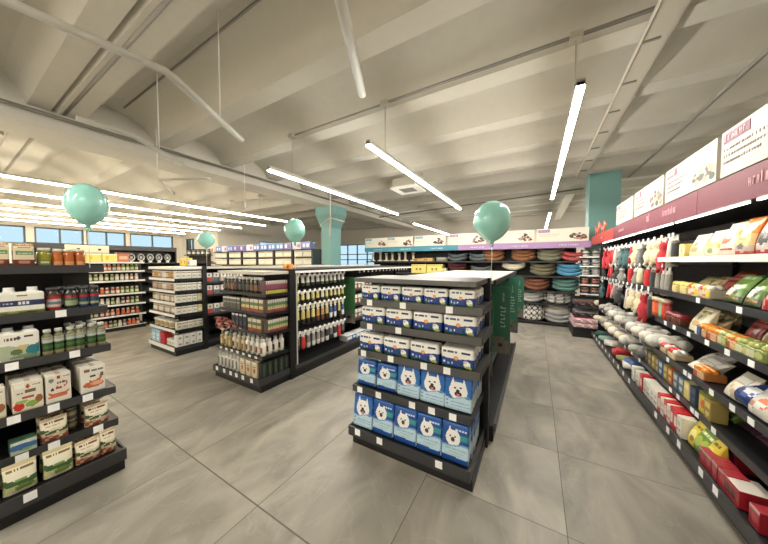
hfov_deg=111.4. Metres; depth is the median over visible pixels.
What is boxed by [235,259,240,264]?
box
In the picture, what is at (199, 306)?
carton
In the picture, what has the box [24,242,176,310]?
gondola
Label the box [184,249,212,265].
rack
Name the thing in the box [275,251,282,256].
box
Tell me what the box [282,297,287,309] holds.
box
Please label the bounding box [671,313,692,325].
tub
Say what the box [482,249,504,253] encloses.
dog bed
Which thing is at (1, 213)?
pendant lamp
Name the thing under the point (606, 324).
roll
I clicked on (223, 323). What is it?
bandana
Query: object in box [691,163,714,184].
food picture
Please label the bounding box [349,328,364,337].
box
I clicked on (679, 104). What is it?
ceiling beam
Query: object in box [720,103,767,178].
sign board
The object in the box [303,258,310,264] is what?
box
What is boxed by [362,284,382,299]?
pack
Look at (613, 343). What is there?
plush
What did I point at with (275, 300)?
box
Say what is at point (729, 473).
box
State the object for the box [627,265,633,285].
plush toy
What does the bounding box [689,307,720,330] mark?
pouch
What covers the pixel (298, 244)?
pack
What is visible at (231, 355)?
lotion bottle
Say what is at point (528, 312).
dog bed
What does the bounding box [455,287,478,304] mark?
pack
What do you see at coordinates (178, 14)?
ceiling beam
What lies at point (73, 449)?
snack bag
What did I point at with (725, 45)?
ceiling beam
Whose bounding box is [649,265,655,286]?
plush toy
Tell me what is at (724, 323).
pouch
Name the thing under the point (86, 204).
balloon
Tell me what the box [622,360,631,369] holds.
plush
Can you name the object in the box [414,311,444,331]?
pack
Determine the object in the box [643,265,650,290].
plush toy
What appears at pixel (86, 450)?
snack bag
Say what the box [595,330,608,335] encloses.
plush
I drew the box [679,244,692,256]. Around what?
box
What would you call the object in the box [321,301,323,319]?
pack
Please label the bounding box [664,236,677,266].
plush toy
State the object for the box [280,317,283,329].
box
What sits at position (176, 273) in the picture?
carton
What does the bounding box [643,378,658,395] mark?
pack
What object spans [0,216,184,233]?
pendant lamp
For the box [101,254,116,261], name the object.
food box
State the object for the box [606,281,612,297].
plush toy
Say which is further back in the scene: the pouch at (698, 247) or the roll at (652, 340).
the roll at (652, 340)
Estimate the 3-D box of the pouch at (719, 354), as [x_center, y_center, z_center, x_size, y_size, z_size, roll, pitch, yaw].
[2.953,0.788,2.317,0.178,0.151,0.221,1,3,30]
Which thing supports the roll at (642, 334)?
on the wall shelving at (695, 272)
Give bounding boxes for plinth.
[569,295,598,338]
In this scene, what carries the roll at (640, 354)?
on the wall shelving at (695, 272)
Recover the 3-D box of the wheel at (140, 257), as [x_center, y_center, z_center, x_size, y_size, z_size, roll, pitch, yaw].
[-7.905,-0.465,8.524,0.060,0.314,0.212,1,3,30]
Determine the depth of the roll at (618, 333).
3.95 m
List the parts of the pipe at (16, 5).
suspension rod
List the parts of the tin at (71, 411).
lid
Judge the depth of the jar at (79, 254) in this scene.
2.05 m
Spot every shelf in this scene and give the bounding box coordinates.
[0,343,106,363]
[0,380,112,418]
[0,404,115,459]
[154,319,202,330]
[219,344,288,356]
[356,382,482,416]
[361,345,489,372]
[368,322,490,337]
[380,299,490,308]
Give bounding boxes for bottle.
[41,329,53,355]
[53,327,64,352]
[62,322,70,337]
[65,326,75,350]
[75,324,84,348]
[78,322,86,344]
[83,325,86,344]
[86,323,96,346]
[96,322,105,344]
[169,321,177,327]
[218,350,222,365]
[220,331,224,344]
[221,351,225,366]
[223,276,226,289]
[224,331,228,345]
[225,352,229,367]
[227,276,230,290]
[228,332,232,346]
[228,353,232,368]
[231,276,234,290]
[232,332,237,348]
[232,354,236,370]
[234,276,238,290]
[235,355,239,371]
[236,334,241,349]
[238,276,242,291]
[241,335,245,350]
[242,277,245,291]
[245,335,250,352]
[246,277,249,292]
[250,277,254,292]
[250,336,255,353]
[254,277,258,292]
[255,338,260,354]
[258,277,263,293]
[260,339,266,356]
[266,337,271,354]
[272,335,277,351]
[278,334,283,349]
[652,300,654,314]
[654,300,658,315]
[658,302,661,317]
[661,303,664,318]
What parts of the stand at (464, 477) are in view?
price rail, price rail, price rail, price rail, panel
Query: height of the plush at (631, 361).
0.070 m
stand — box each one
[148,265,208,355]
[213,268,294,392]
[348,275,492,492]
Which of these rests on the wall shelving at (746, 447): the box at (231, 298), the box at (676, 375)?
the box at (676, 375)
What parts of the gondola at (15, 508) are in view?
panel, price rail, price rail, price rail, price rail, price rail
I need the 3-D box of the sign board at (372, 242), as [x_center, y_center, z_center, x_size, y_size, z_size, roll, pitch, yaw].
[-0.292,-1.012,9.086,0.850,0.315,0.056,1,3,30]
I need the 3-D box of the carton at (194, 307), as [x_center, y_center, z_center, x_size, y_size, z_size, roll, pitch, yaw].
[-3.405,0.653,4.702,0.060,0.130,0.075,1,3,30]
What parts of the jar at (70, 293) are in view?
lid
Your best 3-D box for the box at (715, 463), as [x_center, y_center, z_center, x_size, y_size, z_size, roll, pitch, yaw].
[2.235,1.321,1.714,0.100,0.115,0.080,2,3,34]
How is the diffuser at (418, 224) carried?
attached to the pendant lamp at (415, 223)
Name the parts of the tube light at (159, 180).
suspension rod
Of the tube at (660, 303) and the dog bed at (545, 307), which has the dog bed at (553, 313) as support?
the dog bed at (545, 307)
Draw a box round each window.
[0,224,25,242]
[34,227,83,243]
[86,231,125,245]
[130,233,172,247]
[186,239,194,251]
[260,241,275,243]
[341,244,376,264]
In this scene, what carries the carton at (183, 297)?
on the stand at (204, 344)
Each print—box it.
[635,197,645,210]
[667,174,684,193]
[723,125,767,164]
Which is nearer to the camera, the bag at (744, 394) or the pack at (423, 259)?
the bag at (744, 394)
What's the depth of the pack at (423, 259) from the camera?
8.26 m
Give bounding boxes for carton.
[0,242,9,265]
[11,243,34,264]
[174,271,179,278]
[174,283,180,290]
[174,295,180,302]
[174,334,182,341]
[174,341,182,347]
[175,306,180,314]
[175,322,181,329]
[180,271,185,278]
[180,306,186,313]
[181,283,185,290]
[181,294,186,301]
[181,321,186,328]
[181,332,189,339]
[183,339,189,345]
[186,271,190,277]
[186,282,191,289]
[186,294,191,301]
[187,305,191,312]
[187,320,192,327]
[187,331,195,338]
[188,260,196,265]
[190,338,195,343]
[191,271,196,277]
[191,282,196,289]
[192,293,196,300]
[192,304,196,311]
[193,319,197,326]
[195,330,201,336]
[196,271,201,277]
[196,293,201,300]
[196,304,201,311]
[196,336,201,342]
[197,282,201,288]
[198,318,202,325]
[355,308,360,316]
[357,294,360,302]
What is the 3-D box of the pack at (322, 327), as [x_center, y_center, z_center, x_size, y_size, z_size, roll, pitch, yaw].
[-0.988,0.994,4.218,0.029,0.270,0.085,1,3,30]
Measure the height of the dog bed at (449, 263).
0.161 m
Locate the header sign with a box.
[592,159,767,244]
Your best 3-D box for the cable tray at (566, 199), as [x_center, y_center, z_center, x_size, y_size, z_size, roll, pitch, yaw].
[6.165,-2.189,9.063,0.220,0.080,5.000,1,3,30]
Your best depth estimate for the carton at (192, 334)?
4.66 m
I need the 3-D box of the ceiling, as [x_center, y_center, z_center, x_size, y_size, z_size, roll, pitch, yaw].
[-3.462,-2.847,7.683,20.600,0.200,18.400,1,3,30]
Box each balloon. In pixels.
[62,183,109,267]
[197,232,214,254]
[284,218,304,245]
[473,200,511,276]
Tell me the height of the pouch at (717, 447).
0.203 m
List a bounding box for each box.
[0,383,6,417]
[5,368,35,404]
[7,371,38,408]
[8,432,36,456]
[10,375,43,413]
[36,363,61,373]
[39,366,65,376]
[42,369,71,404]
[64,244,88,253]
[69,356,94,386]
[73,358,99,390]
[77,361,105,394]
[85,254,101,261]
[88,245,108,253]
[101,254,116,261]
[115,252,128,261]
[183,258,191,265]
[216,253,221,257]
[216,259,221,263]
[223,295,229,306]
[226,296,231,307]
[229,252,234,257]
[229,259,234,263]
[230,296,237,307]
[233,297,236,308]
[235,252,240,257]
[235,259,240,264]
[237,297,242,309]
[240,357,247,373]
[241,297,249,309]
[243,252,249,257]
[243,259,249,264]
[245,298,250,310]
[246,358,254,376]
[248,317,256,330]
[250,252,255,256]
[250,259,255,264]
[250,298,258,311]
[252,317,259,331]
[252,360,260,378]
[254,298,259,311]
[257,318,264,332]
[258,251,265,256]
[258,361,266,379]
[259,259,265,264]
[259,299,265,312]
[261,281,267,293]
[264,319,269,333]
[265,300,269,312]
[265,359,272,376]
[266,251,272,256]
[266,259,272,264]
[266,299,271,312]
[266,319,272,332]
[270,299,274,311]
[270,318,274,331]
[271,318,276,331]
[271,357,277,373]
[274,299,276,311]
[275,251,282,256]
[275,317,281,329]
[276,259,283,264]
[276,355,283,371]
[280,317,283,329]
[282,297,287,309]
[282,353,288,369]
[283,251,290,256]
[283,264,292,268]
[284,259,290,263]
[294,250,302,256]
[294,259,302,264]
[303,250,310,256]
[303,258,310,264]
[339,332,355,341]
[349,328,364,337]
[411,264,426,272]
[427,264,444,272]
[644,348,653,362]
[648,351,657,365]
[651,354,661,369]
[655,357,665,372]
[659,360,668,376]
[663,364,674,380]
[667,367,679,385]
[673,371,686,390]
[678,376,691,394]
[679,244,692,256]
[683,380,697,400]
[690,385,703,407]
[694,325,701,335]
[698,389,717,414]
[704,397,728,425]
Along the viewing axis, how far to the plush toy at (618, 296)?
4.09 m
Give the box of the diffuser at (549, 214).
[545,213,550,228]
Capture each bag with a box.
[0,470,1,489]
[1,455,37,497]
[35,409,62,438]
[38,412,67,443]
[39,454,42,472]
[42,442,73,479]
[72,434,94,458]
[74,434,100,465]
[80,397,102,422]
[84,399,108,427]
[99,426,115,454]
[734,384,767,407]
[748,389,767,422]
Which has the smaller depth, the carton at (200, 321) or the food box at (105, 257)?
the carton at (200, 321)
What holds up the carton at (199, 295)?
on the stand at (204, 344)
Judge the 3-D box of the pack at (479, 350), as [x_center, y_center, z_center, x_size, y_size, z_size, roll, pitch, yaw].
[0.653,0.621,2.120,0.240,0.148,0.095,1,3,31]
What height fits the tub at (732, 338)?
0.103 m
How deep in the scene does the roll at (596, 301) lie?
5.44 m
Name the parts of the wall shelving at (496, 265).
price rail, panel, shelf, price rail, shelf, price rail, shelf, price rail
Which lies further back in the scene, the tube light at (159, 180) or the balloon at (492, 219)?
the tube light at (159, 180)
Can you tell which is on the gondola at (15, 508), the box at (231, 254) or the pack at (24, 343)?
the pack at (24, 343)
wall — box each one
[0,195,182,262]
[182,217,222,265]
[222,216,320,248]
[321,211,585,295]
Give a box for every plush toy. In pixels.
[599,279,605,297]
[602,248,606,268]
[602,268,605,275]
[606,248,611,268]
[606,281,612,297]
[607,264,612,277]
[609,247,613,262]
[610,283,616,298]
[611,264,619,283]
[612,247,617,264]
[613,284,623,305]
[616,245,626,268]
[616,246,620,266]
[616,268,625,285]
[620,244,630,268]
[623,286,630,308]
[625,287,635,310]
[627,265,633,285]
[628,244,632,263]
[629,242,638,265]
[631,267,639,289]
[632,289,642,312]
[634,242,642,267]
[636,265,644,283]
[637,290,648,322]
[639,241,648,267]
[643,240,652,266]
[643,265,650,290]
[647,292,653,316]
[648,238,660,266]
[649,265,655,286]
[654,237,667,273]
[654,271,660,293]
[660,267,666,295]
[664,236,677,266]
[664,267,672,296]
[671,235,680,264]
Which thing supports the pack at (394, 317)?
on the stand at (464, 477)
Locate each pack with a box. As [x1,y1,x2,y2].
[0,286,44,314]
[0,325,39,362]
[152,328,157,340]
[156,329,164,341]
[160,331,172,343]
[207,273,211,281]
[207,285,211,293]
[208,304,212,312]
[212,273,218,280]
[212,285,218,293]
[213,303,219,311]
[216,246,221,251]
[219,273,225,280]
[222,246,227,251]
[227,246,232,251]
[233,245,239,250]
[240,245,245,250]
[246,245,252,250]
[253,244,259,250]
[260,244,267,249]
[268,244,275,249]
[276,243,283,249]
[284,243,291,249]
[292,242,300,248]
[298,334,299,350]
[301,242,314,248]
[301,275,304,285]
[301,291,304,301]
[301,305,304,324]
[301,331,305,348]
[306,275,309,285]
[306,291,309,300]
[306,304,309,323]
[306,330,310,346]
[311,274,313,284]
[311,290,314,299]
[311,303,314,321]
[311,328,315,345]
[316,274,319,284]
[316,302,319,320]
[316,327,319,343]
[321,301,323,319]
[321,325,324,341]
[325,300,328,318]
[325,324,328,339]
[329,300,332,316]
[329,323,332,338]
[333,322,336,336]
[334,299,336,315]
[337,321,340,335]
[338,298,339,314]
[341,298,343,313]
[341,319,343,333]
[354,392,375,429]
[358,357,378,386]
[360,331,386,351]
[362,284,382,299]
[362,305,386,323]
[373,398,395,437]
[377,361,397,392]
[381,285,402,300]
[384,334,412,357]
[386,308,414,327]
[394,404,418,446]
[397,364,420,398]
[402,286,424,302]
[411,339,441,363]
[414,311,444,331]
[417,411,443,455]
[420,369,445,405]
[422,258,434,260]
[424,287,449,304]
[436,257,447,260]
[442,343,475,370]
[442,419,470,466]
[444,314,478,336]
[445,342,478,364]
[445,375,473,413]
[449,288,476,307]
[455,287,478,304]
[458,287,481,303]
[470,422,473,458]
[473,381,475,407]
[473,415,476,451]
[475,381,477,402]
[476,412,477,442]
[477,382,479,398]
[477,407,479,437]
[478,347,480,360]
[480,317,482,329]
[631,365,644,380]
[636,370,650,386]
[640,373,654,390]
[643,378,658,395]
[646,381,662,399]
[650,385,666,404]
[654,389,669,408]
[657,392,675,412]
[660,396,676,415]
[663,399,682,419]
[666,403,683,423]
[669,405,689,427]
[673,409,694,431]
[676,414,698,439]
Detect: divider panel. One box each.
[339,277,354,322]
[490,293,492,376]
[491,286,510,354]
[499,280,518,332]
[508,276,523,317]
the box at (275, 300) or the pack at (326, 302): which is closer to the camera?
the box at (275, 300)
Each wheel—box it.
[129,253,135,261]
[137,253,144,261]
[146,253,153,262]
[155,253,162,262]
[164,253,170,262]
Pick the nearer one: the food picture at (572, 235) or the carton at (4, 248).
the carton at (4, 248)
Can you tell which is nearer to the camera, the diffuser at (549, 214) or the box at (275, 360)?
the box at (275, 360)
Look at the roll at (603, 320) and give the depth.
4.81 m
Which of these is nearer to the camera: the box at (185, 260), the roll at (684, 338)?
the roll at (684, 338)
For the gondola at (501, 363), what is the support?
on the floor
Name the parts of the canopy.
header panel, header panel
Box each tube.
[652,296,656,314]
[654,297,660,315]
[658,298,663,317]
[661,299,667,318]
[664,300,672,319]
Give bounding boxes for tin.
[65,405,76,419]
[67,416,76,430]
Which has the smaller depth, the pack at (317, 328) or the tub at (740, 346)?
the tub at (740, 346)
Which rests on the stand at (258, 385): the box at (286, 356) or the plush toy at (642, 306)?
the box at (286, 356)
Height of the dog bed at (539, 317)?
0.197 m
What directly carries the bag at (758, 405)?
on the wall shelving at (746, 447)
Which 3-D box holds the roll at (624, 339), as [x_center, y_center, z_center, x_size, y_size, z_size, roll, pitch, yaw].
[3.476,0.969,3.639,0.180,0.130,0.347,-1,2,-27]
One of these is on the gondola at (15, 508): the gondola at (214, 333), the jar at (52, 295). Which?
the jar at (52, 295)
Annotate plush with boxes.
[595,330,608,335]
[598,335,614,340]
[605,340,623,347]
[612,348,618,355]
[616,347,632,355]
[616,355,635,360]
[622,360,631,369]
[624,358,645,368]
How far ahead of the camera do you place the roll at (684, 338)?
2.77 m
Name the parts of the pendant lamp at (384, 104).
suspension rod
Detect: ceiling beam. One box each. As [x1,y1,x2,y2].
[0,0,137,171]
[0,0,213,197]
[10,0,491,208]
[59,0,767,202]
[110,2,767,217]
[139,66,767,220]
[169,106,762,223]
[229,140,712,220]
[250,161,682,222]
[269,177,658,225]
[303,188,642,226]
[305,196,630,229]
[313,206,585,231]
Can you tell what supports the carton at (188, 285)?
on the stand at (204, 344)
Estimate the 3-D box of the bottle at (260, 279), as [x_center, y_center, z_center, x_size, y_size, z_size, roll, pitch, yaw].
[-1.559,0.173,3.329,0.065,0.205,0.068,1,3,31]
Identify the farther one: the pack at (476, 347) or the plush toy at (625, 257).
the plush toy at (625, 257)
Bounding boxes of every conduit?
[0,98,412,224]
[0,101,411,224]
[62,0,172,115]
[123,0,261,108]
[294,10,653,135]
[379,188,583,217]
[387,6,655,101]
[628,48,767,177]
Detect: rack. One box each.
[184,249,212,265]
[579,250,599,296]
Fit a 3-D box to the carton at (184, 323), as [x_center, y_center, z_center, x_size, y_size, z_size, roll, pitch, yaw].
[-3.487,0.923,4.571,0.060,0.130,0.075,1,3,30]
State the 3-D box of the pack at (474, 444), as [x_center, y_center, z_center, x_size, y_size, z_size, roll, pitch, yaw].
[0.621,1.233,2.068,0.195,0.279,0.100,1,3,31]
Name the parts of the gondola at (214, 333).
price rail, price rail, price rail, panel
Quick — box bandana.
[213,316,242,332]
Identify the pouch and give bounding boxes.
[232,312,235,323]
[235,313,239,326]
[239,313,242,328]
[243,314,247,329]
[688,356,735,373]
[688,421,706,446]
[689,233,713,255]
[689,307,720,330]
[693,428,712,453]
[698,276,720,284]
[698,352,736,363]
[700,434,721,446]
[705,229,729,255]
[708,438,728,458]
[710,276,731,285]
[716,318,732,328]
[718,311,729,319]
[719,221,748,254]
[722,271,760,290]
[723,274,766,305]
[724,312,742,332]
[724,371,765,404]
[729,409,743,423]
[735,216,767,254]
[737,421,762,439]
[743,278,767,308]
[745,319,767,339]
[755,222,767,253]
[755,435,767,447]
[761,332,767,342]
[762,290,767,310]
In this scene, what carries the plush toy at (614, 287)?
hanging from the wall shelving at (695, 272)
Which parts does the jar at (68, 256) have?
lid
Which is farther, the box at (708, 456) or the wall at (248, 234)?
the wall at (248, 234)
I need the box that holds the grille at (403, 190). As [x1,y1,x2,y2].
[399,188,416,192]
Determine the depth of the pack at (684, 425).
2.13 m
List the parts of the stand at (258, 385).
price rail, price rail, price rail, price rail, panel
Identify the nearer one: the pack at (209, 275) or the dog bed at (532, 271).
the pack at (209, 275)
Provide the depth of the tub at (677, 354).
2.44 m
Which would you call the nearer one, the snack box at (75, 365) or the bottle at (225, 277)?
the snack box at (75, 365)
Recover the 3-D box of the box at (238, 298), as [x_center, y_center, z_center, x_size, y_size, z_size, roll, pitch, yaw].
[-1.953,0.426,3.578,0.075,0.160,0.080,1,3,28]
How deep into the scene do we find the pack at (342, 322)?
4.64 m
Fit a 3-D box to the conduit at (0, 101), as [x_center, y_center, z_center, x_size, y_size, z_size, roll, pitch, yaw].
[-2.190,-2.256,7.546,0.024,0.024,15.000,1,3,30]
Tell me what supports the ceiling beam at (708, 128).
attached to the ceiling
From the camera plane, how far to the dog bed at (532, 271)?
6.71 m
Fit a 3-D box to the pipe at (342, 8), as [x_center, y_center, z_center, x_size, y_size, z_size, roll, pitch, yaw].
[-0.201,-1.960,1.216,0.128,1.072,1.937,0,2,-1]
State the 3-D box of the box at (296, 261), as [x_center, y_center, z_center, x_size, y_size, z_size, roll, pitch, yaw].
[-3.040,-0.371,9.604,0.420,0.240,0.250,1,3,30]
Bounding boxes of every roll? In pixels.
[593,315,611,320]
[594,300,612,305]
[599,304,620,309]
[600,318,617,324]
[603,322,621,327]
[604,307,624,311]
[607,310,635,317]
[607,327,629,334]
[614,315,641,323]
[614,331,634,338]
[619,335,641,344]
[622,319,649,324]
[625,322,661,330]
[628,344,649,352]
[631,326,670,336]
[636,351,645,357]
[638,331,682,341]
[645,334,692,351]
[668,335,689,341]
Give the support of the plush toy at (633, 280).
hanging from the wall shelving at (695, 272)
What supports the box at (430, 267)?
on the wall shelving at (496, 265)
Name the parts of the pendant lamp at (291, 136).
suspension rod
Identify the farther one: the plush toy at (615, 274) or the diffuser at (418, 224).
the diffuser at (418, 224)
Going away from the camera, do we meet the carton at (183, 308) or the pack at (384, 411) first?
the pack at (384, 411)
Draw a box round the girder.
[0,71,418,230]
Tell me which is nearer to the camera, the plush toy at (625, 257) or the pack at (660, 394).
the pack at (660, 394)
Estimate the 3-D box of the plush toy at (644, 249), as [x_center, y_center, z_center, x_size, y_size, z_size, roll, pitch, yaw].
[3.258,-0.218,3.252,0.091,0.348,0.186,1,2,24]
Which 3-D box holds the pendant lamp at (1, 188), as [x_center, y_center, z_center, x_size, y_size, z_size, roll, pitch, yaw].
[-6.984,-1.967,5.867,0.100,0.720,9.670,1,3,30]
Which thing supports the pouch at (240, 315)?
on the stand at (258, 385)
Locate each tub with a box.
[154,316,164,323]
[158,317,169,325]
[163,318,173,326]
[168,319,178,327]
[660,342,678,354]
[663,311,681,321]
[668,347,693,362]
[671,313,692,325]
[672,281,685,292]
[680,282,697,294]
[688,283,708,296]
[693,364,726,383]
[698,323,720,338]
[699,285,726,299]
[699,446,716,465]
[701,329,707,338]
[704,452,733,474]
[707,326,731,342]
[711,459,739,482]
[717,330,740,346]
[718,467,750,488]
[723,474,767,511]
[726,333,755,350]
[727,339,734,350]
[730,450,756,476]
[735,337,766,354]
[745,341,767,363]
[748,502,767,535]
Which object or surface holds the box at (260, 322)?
on the stand at (258, 385)
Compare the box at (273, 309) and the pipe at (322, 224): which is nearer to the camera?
the box at (273, 309)
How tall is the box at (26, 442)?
0.085 m
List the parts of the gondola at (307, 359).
corner trim, edge rail, price rail, panel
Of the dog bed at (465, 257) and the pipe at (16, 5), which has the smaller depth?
the pipe at (16, 5)
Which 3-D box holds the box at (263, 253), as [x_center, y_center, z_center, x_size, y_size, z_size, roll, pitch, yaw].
[-4.857,-0.711,10.644,0.420,0.240,0.250,1,3,30]
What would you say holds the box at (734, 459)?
on the wall shelving at (746, 447)
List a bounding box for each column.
[315,205,345,264]
[584,170,621,296]
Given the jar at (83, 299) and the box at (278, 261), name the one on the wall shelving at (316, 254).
the box at (278, 261)
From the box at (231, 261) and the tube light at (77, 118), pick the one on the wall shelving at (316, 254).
the box at (231, 261)
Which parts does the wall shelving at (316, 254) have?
price rail, shelf, panel, panel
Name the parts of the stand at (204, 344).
price rail, price rail, price rail, price rail, price rail, panel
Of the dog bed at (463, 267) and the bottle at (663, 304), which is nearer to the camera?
the bottle at (663, 304)
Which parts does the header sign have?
header panel, header panel, header panel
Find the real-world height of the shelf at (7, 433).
0.030 m
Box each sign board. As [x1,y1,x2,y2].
[365,238,386,247]
[387,236,412,246]
[414,235,445,245]
[448,233,485,244]
[489,230,533,243]
[536,227,588,241]
[616,195,635,225]
[634,174,667,217]
[665,137,723,203]
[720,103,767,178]
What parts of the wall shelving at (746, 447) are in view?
price rail, price rail, price rail, shelf, price rail, shelf, price rail, shelf, shelf, panel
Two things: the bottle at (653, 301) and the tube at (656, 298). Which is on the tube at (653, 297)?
the bottle at (653, 301)
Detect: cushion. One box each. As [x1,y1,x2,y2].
[569,317,597,328]
[570,313,597,324]
[572,299,597,306]
[572,308,597,316]
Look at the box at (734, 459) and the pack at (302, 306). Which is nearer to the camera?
the box at (734, 459)
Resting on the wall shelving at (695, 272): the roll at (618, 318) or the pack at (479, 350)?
the roll at (618, 318)
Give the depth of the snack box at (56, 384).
1.84 m
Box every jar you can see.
[36,248,51,264]
[45,287,61,310]
[52,249,63,264]
[53,286,64,307]
[63,249,74,264]
[63,286,77,308]
[74,249,84,264]
[78,286,88,306]
[89,285,98,305]
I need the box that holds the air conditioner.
[390,173,425,194]
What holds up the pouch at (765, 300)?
on the wall shelving at (746, 447)
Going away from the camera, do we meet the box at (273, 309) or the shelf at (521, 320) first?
the box at (273, 309)
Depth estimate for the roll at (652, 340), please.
2.70 m
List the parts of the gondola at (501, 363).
price rail, edge rail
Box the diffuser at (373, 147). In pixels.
[366,144,460,209]
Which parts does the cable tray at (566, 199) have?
rail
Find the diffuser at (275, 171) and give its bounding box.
[268,169,397,214]
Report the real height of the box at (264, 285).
0.165 m
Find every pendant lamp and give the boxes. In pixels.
[0,131,287,221]
[0,187,265,225]
[0,198,240,227]
[0,206,219,230]
[0,212,201,231]
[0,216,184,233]
[267,133,397,214]
[366,98,460,209]
[413,206,449,234]
[545,191,551,228]
[550,27,585,199]
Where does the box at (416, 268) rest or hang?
on the wall shelving at (496, 265)
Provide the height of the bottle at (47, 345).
0.180 m
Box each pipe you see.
[0,0,243,141]
[334,0,365,97]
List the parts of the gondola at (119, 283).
panel, price rail, price rail, price rail, price rail, price rail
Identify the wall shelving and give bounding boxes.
[214,249,321,265]
[366,248,577,327]
[591,222,736,406]
[639,215,767,543]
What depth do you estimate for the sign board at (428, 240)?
8.07 m
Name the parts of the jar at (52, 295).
lid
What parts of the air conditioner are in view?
casing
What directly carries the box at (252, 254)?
on the wall shelving at (316, 254)
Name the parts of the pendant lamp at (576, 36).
suspension rod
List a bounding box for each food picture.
[403,240,411,245]
[433,238,443,243]
[472,236,484,242]
[518,233,531,240]
[569,232,586,239]
[649,190,661,207]
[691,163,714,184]
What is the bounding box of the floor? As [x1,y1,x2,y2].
[0,314,746,543]
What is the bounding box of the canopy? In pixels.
[365,241,590,251]
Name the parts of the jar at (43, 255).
lid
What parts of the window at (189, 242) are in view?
pane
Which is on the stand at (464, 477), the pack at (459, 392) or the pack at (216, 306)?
the pack at (459, 392)
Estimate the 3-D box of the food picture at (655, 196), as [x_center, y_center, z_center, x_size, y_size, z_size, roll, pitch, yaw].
[2.974,-0.810,2.870,0.001,0.185,0.362,1,3,30]
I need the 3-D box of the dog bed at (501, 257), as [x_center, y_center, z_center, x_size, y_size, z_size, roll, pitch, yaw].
[3.119,-0.387,7.487,0.600,0.161,0.437,1,2,27]
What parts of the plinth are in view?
panel, price rail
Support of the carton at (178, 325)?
on the stand at (204, 344)
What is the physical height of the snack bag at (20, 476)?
0.178 m
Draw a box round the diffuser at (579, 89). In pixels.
[551,84,584,199]
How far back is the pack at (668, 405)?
2.34 m
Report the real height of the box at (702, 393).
0.170 m
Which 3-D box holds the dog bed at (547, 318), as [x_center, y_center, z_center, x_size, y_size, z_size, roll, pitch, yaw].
[4.487,1.214,6.755,0.660,0.161,0.437,1,3,32]
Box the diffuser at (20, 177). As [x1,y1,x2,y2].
[0,174,286,221]
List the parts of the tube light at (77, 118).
suspension rod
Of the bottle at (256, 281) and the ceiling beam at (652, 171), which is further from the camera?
the ceiling beam at (652, 171)
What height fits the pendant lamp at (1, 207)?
0.720 m
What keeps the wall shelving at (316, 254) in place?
on the floor
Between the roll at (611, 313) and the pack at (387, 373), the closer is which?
the pack at (387, 373)
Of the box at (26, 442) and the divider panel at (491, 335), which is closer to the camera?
the box at (26, 442)
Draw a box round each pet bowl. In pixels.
[582,253,590,256]
[591,287,598,290]
[592,259,599,262]
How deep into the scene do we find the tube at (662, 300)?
2.69 m
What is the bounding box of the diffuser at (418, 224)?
[413,223,448,234]
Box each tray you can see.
[0,438,126,518]
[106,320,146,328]
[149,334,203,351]
[213,357,289,386]
[296,328,380,369]
[348,421,483,483]
[489,343,513,430]
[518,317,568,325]
[554,190,575,219]
[576,0,690,178]
[591,331,675,397]
[639,391,767,543]
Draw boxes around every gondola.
[0,263,126,530]
[9,262,146,332]
[24,242,176,310]
[140,263,215,324]
[207,264,323,346]
[249,264,411,377]
[403,270,516,441]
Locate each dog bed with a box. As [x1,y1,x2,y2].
[448,253,467,257]
[448,256,467,260]
[448,262,467,266]
[448,265,467,269]
[469,253,486,257]
[469,256,485,260]
[471,265,490,270]
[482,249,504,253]
[482,252,504,257]
[485,256,504,260]
[502,262,525,266]
[502,264,525,269]
[511,249,535,253]
[511,255,535,260]
[512,252,535,257]
[524,277,549,282]
[524,280,549,286]
[524,283,549,289]
[524,291,543,295]
[524,293,543,298]
[524,296,543,301]
[524,304,544,309]
[524,309,544,315]
[524,314,544,319]
[530,263,555,267]
[530,266,555,271]
[530,269,555,275]
[537,248,563,252]
[537,251,561,256]
[537,255,561,260]
[543,296,569,303]
[543,301,569,308]
[544,289,572,296]
[544,293,572,299]
[544,306,569,312]
[544,309,569,315]
[544,311,569,319]
[544,315,568,322]
[552,277,580,283]
[552,280,579,287]
[552,284,579,291]
[556,263,581,268]
[556,266,584,272]
[556,270,581,276]
[561,251,581,256]
[562,255,586,260]
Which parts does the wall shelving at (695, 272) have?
panel, price rail, price rail, price rail, shelf, panel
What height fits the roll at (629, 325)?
0.130 m
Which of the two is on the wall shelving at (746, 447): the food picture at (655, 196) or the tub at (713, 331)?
the tub at (713, 331)
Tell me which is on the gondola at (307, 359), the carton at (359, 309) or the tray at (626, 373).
the carton at (359, 309)
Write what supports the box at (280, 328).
on the stand at (258, 385)
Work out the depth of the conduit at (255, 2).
2.89 m
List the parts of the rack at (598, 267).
price rail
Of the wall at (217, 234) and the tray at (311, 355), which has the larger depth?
the wall at (217, 234)
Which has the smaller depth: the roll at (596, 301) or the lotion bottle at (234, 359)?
the lotion bottle at (234, 359)

